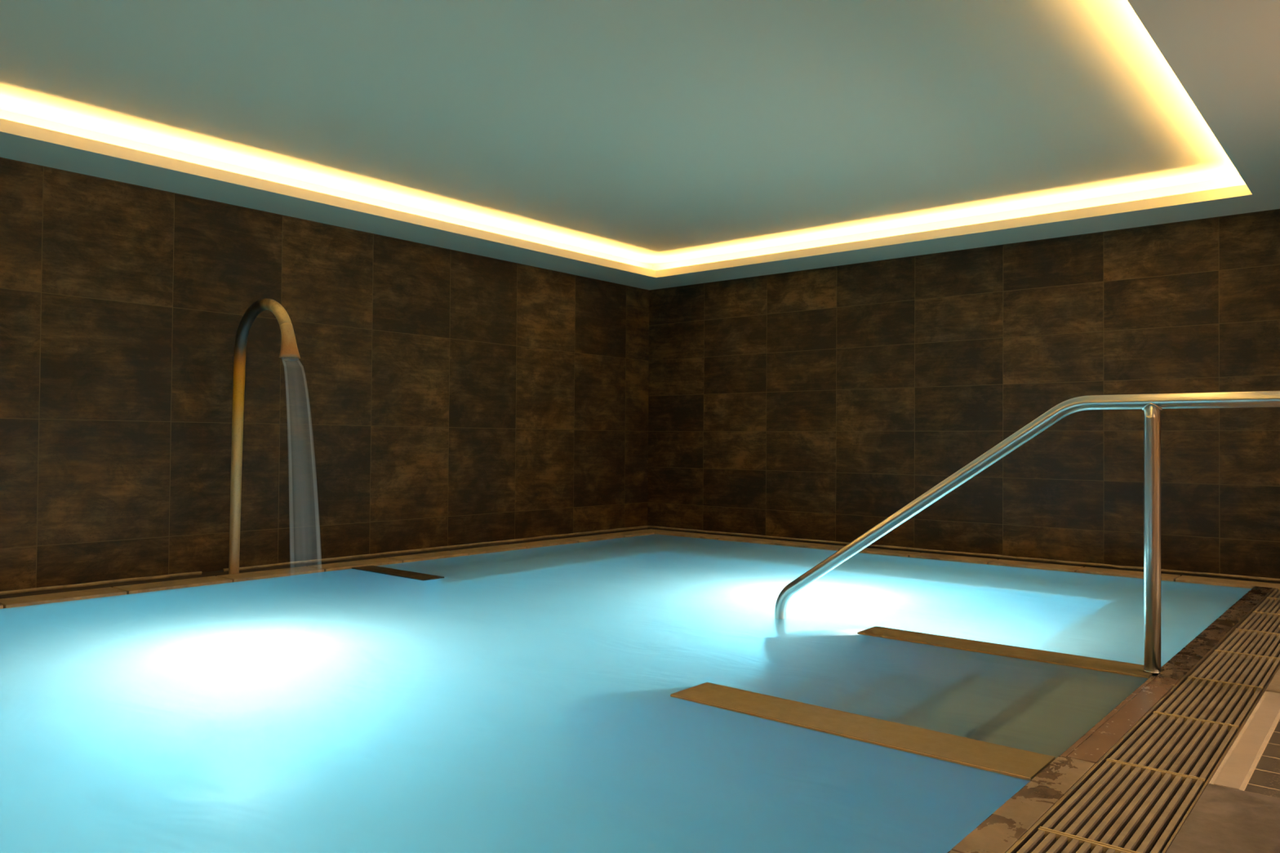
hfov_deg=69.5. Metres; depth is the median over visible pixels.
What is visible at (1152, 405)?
handrail
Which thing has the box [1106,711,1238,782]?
drain grate
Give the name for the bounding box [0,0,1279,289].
ceiling
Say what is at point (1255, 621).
drain grate
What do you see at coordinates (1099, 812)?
drain grate
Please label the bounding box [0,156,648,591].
wall
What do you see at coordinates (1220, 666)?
drain grate
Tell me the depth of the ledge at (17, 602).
4.94 m
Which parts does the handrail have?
post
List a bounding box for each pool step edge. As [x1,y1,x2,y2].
[670,682,1055,780]
[857,626,1153,678]
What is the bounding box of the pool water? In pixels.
[0,533,1251,852]
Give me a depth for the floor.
1.87 m
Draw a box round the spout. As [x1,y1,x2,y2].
[228,297,300,574]
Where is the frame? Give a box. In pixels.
[1005,587,1279,852]
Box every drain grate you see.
[1016,827,1131,852]
[1039,759,1204,852]
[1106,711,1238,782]
[1154,676,1262,728]
[1190,649,1279,689]
[1216,628,1279,658]
[1237,611,1279,634]
[1253,597,1279,614]
[1267,587,1279,598]
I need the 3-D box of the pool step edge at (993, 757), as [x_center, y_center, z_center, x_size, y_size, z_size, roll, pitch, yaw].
[0.366,1.239,2.515,1.415,0.942,0.181,0,-1,40]
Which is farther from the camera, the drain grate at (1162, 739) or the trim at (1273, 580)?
the trim at (1273, 580)
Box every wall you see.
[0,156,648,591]
[647,208,1279,578]
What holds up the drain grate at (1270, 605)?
in the frame
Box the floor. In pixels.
[1165,667,1279,852]
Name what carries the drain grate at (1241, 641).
in the frame
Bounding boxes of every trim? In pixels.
[0,525,648,595]
[647,525,1279,582]
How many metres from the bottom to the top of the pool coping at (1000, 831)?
0.031 m
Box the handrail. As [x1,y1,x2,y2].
[774,391,1279,674]
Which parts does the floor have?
mosaic panel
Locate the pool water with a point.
(519, 700)
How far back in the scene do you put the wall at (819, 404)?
5.97 m
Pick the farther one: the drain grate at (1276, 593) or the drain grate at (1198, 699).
the drain grate at (1276, 593)
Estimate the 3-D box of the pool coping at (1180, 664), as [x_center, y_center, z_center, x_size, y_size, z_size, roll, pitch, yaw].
[2.399,0.811,3.769,0.078,0.031,2.396,0,-1,40]
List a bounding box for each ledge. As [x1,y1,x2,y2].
[0,528,666,608]
[654,530,1279,589]
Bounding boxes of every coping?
[947,755,1095,852]
[1060,675,1180,763]
[1156,586,1272,679]
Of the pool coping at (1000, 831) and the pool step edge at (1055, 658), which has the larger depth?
the pool step edge at (1055, 658)
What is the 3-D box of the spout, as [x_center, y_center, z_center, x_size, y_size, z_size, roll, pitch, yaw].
[-1.952,0.140,4.743,0.603,1.597,0.112,0,-1,40]
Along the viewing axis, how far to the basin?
2.41 m
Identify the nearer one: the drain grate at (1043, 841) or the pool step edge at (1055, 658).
the drain grate at (1043, 841)
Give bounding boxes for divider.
[351,565,444,580]
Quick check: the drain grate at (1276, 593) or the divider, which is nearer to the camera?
the drain grate at (1276, 593)
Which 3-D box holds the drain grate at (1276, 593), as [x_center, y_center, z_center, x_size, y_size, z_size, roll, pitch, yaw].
[3.161,0.821,4.444,0.193,0.021,0.370,0,-1,40]
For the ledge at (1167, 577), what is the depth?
5.60 m
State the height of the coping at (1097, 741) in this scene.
0.031 m
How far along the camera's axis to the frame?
2.12 m

